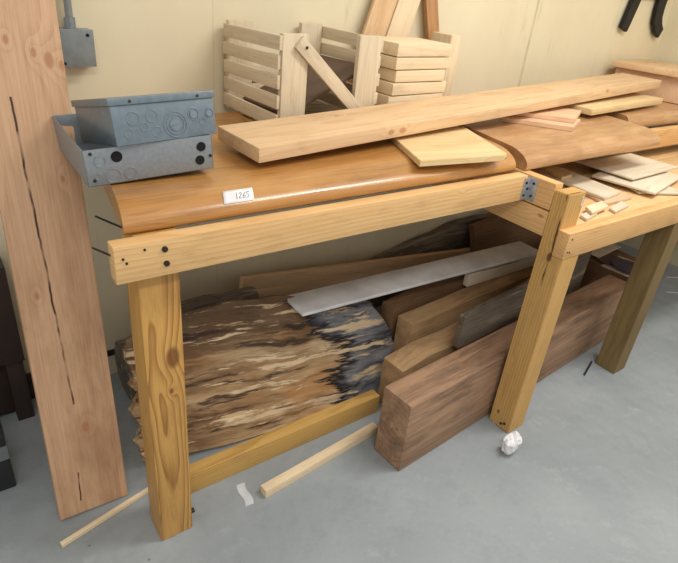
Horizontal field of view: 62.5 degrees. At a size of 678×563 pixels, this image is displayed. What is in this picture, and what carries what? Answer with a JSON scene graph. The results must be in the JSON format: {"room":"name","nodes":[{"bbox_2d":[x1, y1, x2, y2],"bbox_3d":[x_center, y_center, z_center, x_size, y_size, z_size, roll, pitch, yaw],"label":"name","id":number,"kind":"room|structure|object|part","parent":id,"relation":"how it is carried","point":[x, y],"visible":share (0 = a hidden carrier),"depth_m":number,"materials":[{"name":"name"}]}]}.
{"room":"woodworking shop","nodes":[
{"label":"woodworking shop","id":0,"kind":"room"},
{"bbox_2d":[0,0,673,373],"bbox_3d":[-0.347,-1.003,1.773,5.720,2.800,0.100,-15,35,-33],"label":"wall","id":1,"kind":"structure","parent":0,"point":[143,47],"depth_m":2.11,"materials":[{"name":"beige paint"}]},
{"bbox_2d":[26,372,35,399],"bbox_3d":[-1.857,0.571,1.427,2.220,0.108,0.012,-15,35,-33],"label":"baseboard","id":2,"kind":"structure","parent":1,"relation":"attached to","point":[28,375],"depth_m":1.94,"materials":[{"name":"brown rubber"}]},
{"bbox_2d":[59,0,96,66],"bbox_3d":[-0.684,-1.157,1.283,0.094,1.248,0.050,-15,35,-33],"label":"junction box","id":3,"kind":"object","parent":1,"relation":"attached to","point":[78,47],"visible":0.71,"depth_m":1.54,"materials":[{"name":"grey paint"}]},
{"bbox_2d":[107,349,114,355],"bbox_3d":[0.426,-0.071,2.933,3.400,0.022,0.010,-15,35,-33],"label":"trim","id":4,"kind":"structure","parent":1,"relation":"attached to","point":[111,352],"depth_m":2.07,"materials":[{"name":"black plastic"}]},
{"bbox_2d":[618,0,667,37],"bbox_3d":[1.697,-1.510,3.069,0.450,0.303,0.030,-15,35,-33],"label":"wall bracket","id":5,"kind":"object","parent":1,"relation":"attached to","point":[659,7],"visible":1,"depth_m":3.10,"materials":[{"name":"black metal"}]},
{"bbox_2d":[0,242,677,562],"bbox_3d":[0.510,1.005,1.282,5.720,0.080,3.525,-15,35,-33],"label":"floor","id":6,"kind":"structure","parent":0,"point":[592,477],"depth_m":1.75,"materials":[{"name":"grey paint"}]},
{"bbox_2d":[0,420,15,491],"bbox_3d":[-1.088,0.504,1.595,0.244,0.203,0.174,-15,35,-33],"label":"case","id":7,"kind":"object","parent":6,"relation":"on","point":[7,478],"visible":1,"depth_m":1.60,"materials":[{"name":"black plastic"}]},
{"bbox_3d":[-1.081,0.433,1.556,0.240,0.040,0.170,-15,35,-33],"label":"lid","id":8,"kind":"part","parent":7,"relation":"part of","materials":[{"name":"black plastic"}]},
{"bbox_2d":[0,257,34,420],"bbox_3d":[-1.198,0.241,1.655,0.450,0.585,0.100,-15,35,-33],"label":"base cabinet","id":9,"kind":"object","parent":6,"relation":"on","point":[14,389],"visible":1,"depth_m":1.77,"materials":[{"name":"brown wood"}]},
{"bbox_3d":[-1.230,0.370,1.754,0.340,0.230,0.020,-15,35,-33],"label":"kick panel","id":10,"kind":"part","parent":9,"relation":"part of","materials":[{"name":"brown wood"}]},
{"bbox_3d":[-1.060,0.339,1.847,0.050,0.256,0.060,-15,35,-33],"label":"leg","id":11,"kind":"part","parent":9,"relation":"part of","materials":[{"name":"brown wood"}]},
{"bbox_2d":[0,0,127,519],"bbox_3d":[-0.727,-0.514,1.262,0.186,2.372,0.610,-9,32,-26],"label":"plank","id":12,"kind":"object","parent":6,"relation":"on","point":[43,214],"visible":1,"depth_m":1.39,"materials":[{"name":"brown wood"}]},
{"bbox_2d":[60,487,147,547],"bbox_3d":[-0.623,0.649,1.617,0.014,0.013,0.363,27,35,33],"label":"stick","id":13,"kind":"object","parent":6,"relation":"on","point":[106,516],"visible":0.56,"depth_m":1.57,"materials":[{"name":"brown wood"}]},
{"bbox_2d":[114,339,135,399],"bbox_3d":[-0.391,0.220,2.209,0.905,0.226,0.234,-15,35,-33],"label":"log","id":14,"kind":"object","parent":6,"relation":"on","point":[124,373],"visible":0.08,"depth_m":1.96,"materials":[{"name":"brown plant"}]},
{"bbox_2d":[237,483,253,505],"bbox_3d":[-0.286,0.647,1.699,0.032,0.001,0.085,-11,33,-28],"label":"scrap","id":15,"kind":"object","parent":6,"relation":"on","point":[241,488],"visible":1,"depth_m":1.70,"materials":[{"name":"white paper"}]},
{"bbox_2d":[122,295,393,460],"bbox_3d":[-0.205,0.268,1.940,1.033,0.443,0.212,-14,35,-32],"label":"slab","id":16,"kind":"object","parent":6,"relation":"on","point":[256,366],"visible":0.84,"depth_m":1.88,"materials":[{"name":"wood"}]},
{"bbox_2d":[181,286,258,312],"bbox_3d":[-0.455,0.093,1.905,0.382,0.095,0.088,-15,35,-33],"label":"log","id":17,"kind":"object","parent":16,"relation":"on","point":[206,300],"visible":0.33,"depth_m":1.90,"materials":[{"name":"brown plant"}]},
{"bbox_2d":[287,241,537,315],"bbox_3d":[0.374,-0.038,2.283,1.308,0.014,0.126,-13,34,-33],"label":"board","id":18,"kind":"object","parent":16,"relation":"on","point":[305,303],"visible":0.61,"depth_m":2.19,"materials":[{"name":"grey wood"}]},
{"bbox_2d":[189,389,379,492],"bbox_3d":[-0.172,0.522,1.867,0.755,0.078,0.042,-15,35,-33],"label":"rail","id":19,"kind":"object","parent":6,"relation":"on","point":[205,472],"visible":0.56,"depth_m":1.83,"materials":[{"name":"brown wood"}]},
{"bbox_2d":[261,422,377,497],"bbox_3d":[-0.051,0.578,1.838,0.475,0.030,0.030,-19,37,-37],"label":"stick","id":20,"kind":"object","parent":6,"relation":"on","point":[286,478],"visible":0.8,"depth_m":1.81,"materials":[{"name":"brown wood"}]},
{"bbox_2d":[257,269,397,297],"bbox_3d":[0.157,-0.022,2.565,1.324,0.197,0.030,-15,35,-33],"label":"board","id":21,"kind":"object","parent":6,"relation":"on","point":[285,290],"visible":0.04,"depth_m":2.32,"materials":[{"name":"brown wood"}]},
{"bbox_2d":[239,247,470,289],"bbox_3d":[0.158,-0.070,2.535,1.336,0.197,0.026,-15,35,-33],"label":"board","id":22,"kind":"object","parent":21,"relation":"on","point":[289,277],"visible":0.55,"depth_m":2.41,"materials":[{"name":"brown wood"}]},
{"bbox_2d":[92,125,677,540],"bbox_3d":[0.716,-0.158,2.397,3.396,0.922,1.004,-15,35,-33],"label":"workbench","id":23,"kind":"object","parent":6,"relation":"on","point":[150,263],"depth_m":1.54,"materials":[{"name":"brown wood"}]},
{"bbox_3d":[-0.465,-0.058,1.094,0.080,0.019,0.004,28,36,35],"label":"rod","id":24,"kind":"part","parent":23,"relation":"part of","materials":[{"name":"black metal"}]},
{"bbox_3d":[-0.434,0.285,1.370,0.089,0.920,0.089,-15,35,-33],"label":"leg","id":25,"kind":"part","parent":23,"relation":"part of","materials":[{"name":"orange wood"}]},
{"bbox_2d":[95,107,515,234],"bbox_3d":[-0.082,-0.405,1.674,1.384,0.055,0.697,-15,35,-33],"label":"countertop","id":26,"kind":"structure","parent":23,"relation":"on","point":[192,197],"depth_m":1.33,"materials":[{"name":"brown wood"}]},
{"bbox_3d":[-0.456,-0.118,1.110,0.073,0.011,0.004,17,30,19],"label":"rod","id":27,"kind":"part","parent":26,"relation":"part of","materials":[{"name":"black metal"}]},
{"bbox_2d":[52,113,213,186],"bbox_3d":[-0.480,-0.325,1.294,0.276,0.092,0.298,-14,34,-32],"label":"electrical box","id":28,"kind":"object","parent":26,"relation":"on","point":[96,164],"visible":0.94,"depth_m":1.20,"materials":[{"name":"metal"}]},
{"bbox_2d":[71,90,216,146],"bbox_3d":[-0.436,-0.370,1.253,0.237,0.141,0.235,-19,37,-38],"label":"electrical box","id":29,"kind":"object","parent":28,"relation":"on","point":[137,119],"visible":1,"depth_m":1.17,"materials":[{"name":"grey metal"}]},
{"bbox_3d":[-0.437,-0.406,1.240,0.236,0.014,0.224,-20,26,-37],"label":"lid","id":30,"kind":"part","parent":29,"relation":"part of","materials":[{"name":"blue metal"}]},
{"bbox_2d":[222,187,253,203],"bbox_3d":[-0.221,-0.188,1.224,0.084,0.017,0.033,-15,35,-33],"label":"paper label","id":31,"kind":"object","parent":26,"relation":"attached to","point":[245,194],"visible":1,"depth_m":1.22,"materials":[{"name":"white paper"}]},
{"bbox_2d":[223,20,383,120],"bbox_3d":[-0.121,-0.677,1.819,0.389,0.272,0.362,-16,36,-35],"label":"crate","id":32,"kind":"object","parent":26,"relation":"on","point":[286,72],"visible":0.73,"depth_m":1.73,"materials":[{"name":"brown wood"}]},
{"bbox_2d":[243,55,354,113],"bbox_3d":[-0.115,-0.650,1.835,0.312,0.149,0.260,-16,36,-35],"label":"board","id":33,"kind":"object","parent":32,"relation":"in","point":[316,88],"visible":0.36,"depth_m":1.81,"materials":[{"name":"brown wood"}]},
{"bbox_2d":[346,0,396,83],"bbox_3d":[0.174,-1.046,2.050,0.359,0.767,0.033,-22,39,-40],"label":"plank","id":34,"kind":"object","parent":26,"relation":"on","point":[380,13],"visible":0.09,"depth_m":2.06,"materials":[{"name":"beige wood"}]},
{"bbox_2d":[385,0,420,36],"bbox_3d":[0.265,-1.067,2.105,0.361,0.768,0.034,-22,39,-40],"label":"plank","id":35,"kind":"object","parent":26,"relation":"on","point":[404,13],"visible":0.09,"depth_m":2.11,"materials":[{"name":"brown wood"}]},
{"bbox_2d":[218,73,661,162],"bbox_3d":[0.665,-0.700,2.160,2.522,0.037,0.215,-21,39,-38],"label":"plank","id":36,"kind":"object","parent":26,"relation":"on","point":[262,141],"visible":1,"depth_m":1.71,"materials":[{"name":"brown wood"}]},
{"bbox_2d":[390,126,506,166],"bbox_3d":[0.320,-0.417,1.695,0.400,0.017,0.321,-9,32,-26],"label":"board","id":37,"kind":"object","parent":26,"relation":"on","point":[453,145],"visible":0.86,"depth_m":1.63,"materials":[{"name":"brown wood"}]},
{"bbox_3d":[0.208,-0.646,2.066,0.262,0.039,0.190,-17,36,-36],"label":"wood block","id":38,"kind":"object","parent":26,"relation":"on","visible":0},
{"bbox_2d":[376,91,441,104],"bbox_3d":[0.215,-0.683,2.048,0.272,0.039,0.190,-17,36,-35],"label":"wood block","id":39,"kind":"object","parent":38,"relation":"on","point":[382,98],"visible":0.26,"depth_m":1.94,"materials":[{"name":"beige wood"}]},
{"bbox_2d":[376,78,445,95],"bbox_3d":[0.227,-0.722,2.033,0.278,0.039,0.190,-18,37,-37],"label":"wood block","id":40,"kind":"object","parent":39,"relation":"on","point":[391,88],"visible":0.56,"depth_m":1.94,"materials":[{"name":"beige wood"}]},
{"bbox_2d":[378,66,444,81],"bbox_3d":[0.229,-0.758,2.012,0.243,0.038,0.190,-16,36,-35],"label":"wood block","id":41,"kind":"object","parent":40,"relation":"on","point":[414,75],"visible":0.59,"depth_m":1.93,"materials":[{"name":"beige wood"}]},
{"bbox_2d":[380,53,451,69],"bbox_3d":[0.238,-0.795,1.996,0.280,0.038,0.190,-18,36,-36],"label":"wood block","id":42,"kind":"object","parent":41,"relation":"on","point":[388,61],"visible":0.6,"depth_m":1.90,"materials":[{"name":"beige wood"}]},
{"bbox_2d":[380,36,451,56],"bbox_3d":[0.239,-0.832,1.974,0.265,0.041,0.190,-17,36,-35],"label":"wood block","id":43,"kind":"object","parent":42,"relation":"on","point":[394,46],"visible":0.76,"depth_m":1.91,"materials":[{"name":"beige wood"}]},
{"bbox_2d":[423,0,438,39],"bbox_3d":[0.384,-0.974,2.284,0.180,0.431,0.028,-10,33,-27],"label":"plank","id":44,"kind":"object","parent":23,"relation":"on","point":[431,17],"visible":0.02,"depth_m":2.22,"materials":[{"name":"brown wood"}]},
{"bbox_3d":[0.666,0.132,1.877,0.089,0.904,0.089,-15,35,-33],"label":"post","id":45,"kind":"part","parent":23,"relation":"part of","materials":[{"name":"brown wood"}]},
{"bbox_2d":[458,113,660,170],"bbox_3d":[0.790,-0.630,2.251,1.023,0.055,0.675,-16,35,-34],"label":"panel","id":46,"kind":"object","parent":23,"relation":"on","point":[531,147],"visible":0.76,"depth_m":1.99,"materials":[{"name":"brown wood"}]},
{"bbox_2d":[431,32,460,95],"bbox_3d":[0.409,-0.854,2.247,0.055,0.265,0.110,-15,35,-33],"label":"crate","id":47,"kind":"object","parent":46,"relation":"on","point":[453,39],"visible":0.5,"depth_m":2.19,"materials":[{"name":"beige wood"}]},
{"bbox_2d":[502,115,580,130],"bbox_3d":[0.792,-0.632,2.178,0.304,0.016,0.224,12,29,10],"label":"offcut","id":48,"kind":"object","parent":46,"relation":"on","point":[564,126],"visible":0.71,"depth_m":2.10,"materials":[{"name":"brown wood"}]},
{"bbox_2d":[515,107,580,123],"bbox_3d":[0.833,-0.674,2.227,0.285,0.016,0.235,11,29,9],"label":"offcut","id":49,"kind":"object","parent":48,"relation":"on","point":[559,114],"visible":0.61,"depth_m":2.15,"materials":[{"name":"beige wood"}]},
{"bbox_2d":[538,166,620,200],"bbox_3d":[0.912,-0.379,2.108,0.154,0.022,0.327,-12,33,-29],"label":"wood strip","id":50,"kind":"object","parent":23,"relation":"on","point":[598,190],"depth_m":2.09,"materials":[{"name":"brown wood"}]},
{"bbox_3d":[0.850,-0.421,2.160,0.078,0.011,0.136,-5,30,-19],"label":"wood strip","id":51,"kind":"part","parent":50,"relation":"part of","materials":[{"name":"brown wood"}]},
{"bbox_3d":[0.817,-0.217,1.829,0.029,0.010,0.111,28,36,35],"label":"wood strip","id":52,"kind":"part","parent":23,"relation":"part of","materials":[{"name":"beige wood"}]},
{"bbox_3d":[0.859,-0.246,1.867,0.147,0.011,0.041,-20,38,-39],"label":"wood strip","id":53,"kind":"part","parent":23,"relation":"part of","materials":[{"name":"beige wood"}]},
{"bbox_3d":[0.969,-0.310,2.026,0.196,0.010,0.110,-15,35,-33],"label":"wood strip","id":54,"kind":"part","parent":23,"relation":"part of","materials":[{"name":"brown wood"}]},
{"bbox_3d":[0.964,-0.256,1.928,0.138,0.009,0.035,-21,39,-40],"label":"wood strip","id":55,"kind":"part","parent":23,"relation":"part of","materials":[{"name":"beige wood"}]},
{"bbox_3d":[1.237,0.034,2.293,0.089,0.780,0.089,-15,35,-33],"label":"post","id":56,"kind":"part","parent":23,"relation":"part of","materials":[{"name":"brown wood"}]},
{"bbox_2d":[603,101,677,126],"bbox_3d":[1.570,-0.923,2.933,1.060,0.055,0.495,-15,35,-33],"label":"panel","id":57,"kind":"object","parent":23,"relation":"on","point":[664,113],"visible":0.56,"depth_m":2.62,"materials":[{"name":"brown wood"}]},
{"bbox_2d":[559,92,662,114],"bbox_3d":[1.269,-0.827,2.581,0.760,0.026,0.161,-19,37,-38],"label":"board","id":58,"kind":"object","parent":57,"relation":"on","point":[630,100],"visible":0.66,"depth_m":2.50,"materials":[{"name":"brown wood"}]},
{"bbox_2d":[615,67,677,103],"bbox_3d":[1.810,-1.110,3.126,0.443,0.126,0.370,-19,38,-38],"label":"board","id":59,"kind":"object","parent":57,"relation":"on","point":[668,89],"visible":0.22,"depth_m":2.94,"materials":[{"name":"brown wood"}]},
{"bbox_2d":[612,59,677,77],"bbox_3d":[1.794,-1.175,3.079,0.473,0.028,0.380,-19,37,-38],"label":"board","id":60,"kind":"object","parent":59,"relation":"on","point":[650,66],"visible":1,"depth_m":2.99,"materials":[{"name":"brown wood"}]},
{"bbox_2d":[627,186,677,194],"bbox_3d":[1.196,-0.390,2.212,0.198,0.008,0.242,-1,29,-12],"label":"plywood sheet","id":61,"kind":"object","parent":23,"relation":"on","point":[669,190],"visible":0.31,"depth_m":2.12,"materials":[{"name":"beige wood"}]},
{"bbox_2d":[592,171,677,194],"bbox_3d":[1.199,-0.421,2.239,0.237,0.009,0.372,28,35,34],"label":"plywood sheet","id":62,"kind":"object","parent":61,"relation":"on","point":[653,184],"visible":0.61,"depth_m":2.16,"materials":[{"name":"beige wood"}]},
{"bbox_2d":[574,152,677,179],"bbox_3d":[1.197,-0.490,2.330,0.395,0.008,0.259,-16,36,-35],"label":"plywood sheet","id":63,"kind":"object","parent":62,"relation":"on","point":[627,165],"visible":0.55,"depth_m":2.30,"materials":[{"name":"beige wood"}]},
{"bbox_2d":[367,214,492,306],"bbox_3d":[0.616,-0.156,2.967,1.420,0.346,0.074,-15,35,-33],"label":"bark slab","id":64,"kind":"object","parent":6,"relation":"on","point":[455,234],"visible":0.13,"depth_m":2.83,"materials":[{"name":"brown wood"}]},
{"bbox_2d":[381,244,539,341],"bbox_3d":[0.612,0.079,2.592,1.095,0.301,0.075,-17,36,-35],"label":"board","id":65,"kind":"object","parent":6,"relation":"on","point":[416,297],"visible":0.22,"depth_m":2.28,"materials":[{"name":"brown wood"}]},
{"bbox_2d":[392,266,532,352],"bbox_3d":[0.629,0.144,2.495,1.000,0.285,0.086,-17,36,-36],"label":"board","id":66,"kind":"object","parent":6,"relation":"on","point":[432,317],"visible":0.34,"depth_m":2.27,"materials":[{"name":"brown wood"}]},
{"bbox_2d":[463,255,536,286],"bbox_3d":[0.867,-0.094,2.598,0.800,0.061,0.028,-15,35,-33],"label":"board","id":67,"kind":"object","parent":66,"relation":"on","point":[472,278],"visible":0.51,"depth_m":2.47,"materials":[{"name":"brown wood"}]},
{"bbox_2d":[378,293,569,402],"bbox_3d":[0.629,0.232,2.392,1.150,0.229,0.104,-18,36,-36],"label":"board","id":68,"kind":"object","parent":6,"relation":"on","point":[424,351],"visible":0.23,"depth_m":2.08,"materials":[{"name":"brown wood"}]},
{"bbox_2d":[453,250,592,347],"bbox_3d":[0.789,0.045,2.310,0.900,0.205,0.034,-18,37,-37],"label":"board","id":69,"kind":"object","parent":68,"relation":"on","point":[503,309],"visible":0.59,"depth_m":2.17,"materials":[{"name":"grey wood"}]},
{"bbox_2d":[375,275,626,470],"bbox_3d":[0.744,0.294,2.250,1.500,0.280,0.120,-18,37,-37],"label":"timber","id":70,"kind":"object","parent":6,"relation":"on","point":[425,408],"visible":0.73,"depth_m":1.94,"materials":[{"name":"brown wood"}]},
{"bbox_2d":[469,214,541,252],"bbox_3d":[1.138,-0.256,3.168,1.070,0.423,0.161,-15,35,-33],"label":"board","id":71,"kind":"object","parent":6,"relation":"on","point":[494,230],"visible":0.17,"depth_m":2.94,"materials":[{"name":"brown wood"}]},
{"bbox_2d":[501,431,521,454],"bbox_3d":[0.596,0.560,1.936,0.069,0.086,0.056,-15,35,-33],"label":"crumpled paper","id":72,"kind":"object","parent":6,"relation":"on","point":[511,442],"visible":1,"depth_m":1.92,"materials":[{"name":"white paper"}]},
{"bbox_2d":[583,361,592,375],"bbox_3d":[1.089,0.379,2.442,0.008,0.007,0.126,23,33,29],"label":"stick","id":73,"kind":"object","parent":6,"relation":"on","point":[590,363],"visible":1,"depth_m":2.44,"materials":[{"name":"black plastic"}]},
{"bbox_2d":[571,249,635,292],"bbox_3d":[1.359,0.007,2.879,0.270,0.288,0.330,-15,35,-33],"label":"wood block","id":74,"kind":"object","parent":6,"relation":"on","point":[594,271],"visible":0.22,"depth_m":2.77,"materials":[{"name":"brown wood"}]},
{"bbox_2d":[591,244,620,257],"bbox_3d":[1.309,-0.191,2.893,0.240,0.006,0.200,-19,37,-38],"label":"sheet","id":75,"kind":"object","parent":74,"relation":"on","point":[599,252],"visible":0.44,"depth_m":2.83,"materials":[{"name":"wood"}]},
{"bbox_2d":[601,256,633,276],"bbox_3d":[1.397,-0.070,2.717,0.200,0.006,0.160,-20,38,-38],"label":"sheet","id":76,"kind":"object","parent":74,"relation":"on","point":[612,268],"visible":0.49,"depth_m":2.68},
{"bbox_2d":[596,254,621,265],"bbox_3d":[1.343,-0.106,2.757,0.136,0.008,0.136,-15,35,-33],"label":"disc","id":77,"kind":"object","parent":76,"relation":"on","point":[607,259],"visible":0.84,"depth_m":2.76,"materials":[{"name":"brown wood"}]},
{"bbox_2d":[612,259,633,273],"bbox_3d":[1.396,-0.070,2.687,0.156,0.013,0.156,-15,35,-33],"label":"disc","id":78,"kind":"object","parent":76,"relation":"on","point":[624,265],"visible":0.57,"depth_m":2.69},
{"bbox_2d":[620,0,677,266],"bbox_3d":[2.950,-0.831,2.087,0.100,2.800,3.425,-15,35,-33],"label":"wall","id":79,"kind":"structure","parent":0,"point":[667,50],"depth_m":3.29,"materials":[{"name":"beige paint"}]}
]}

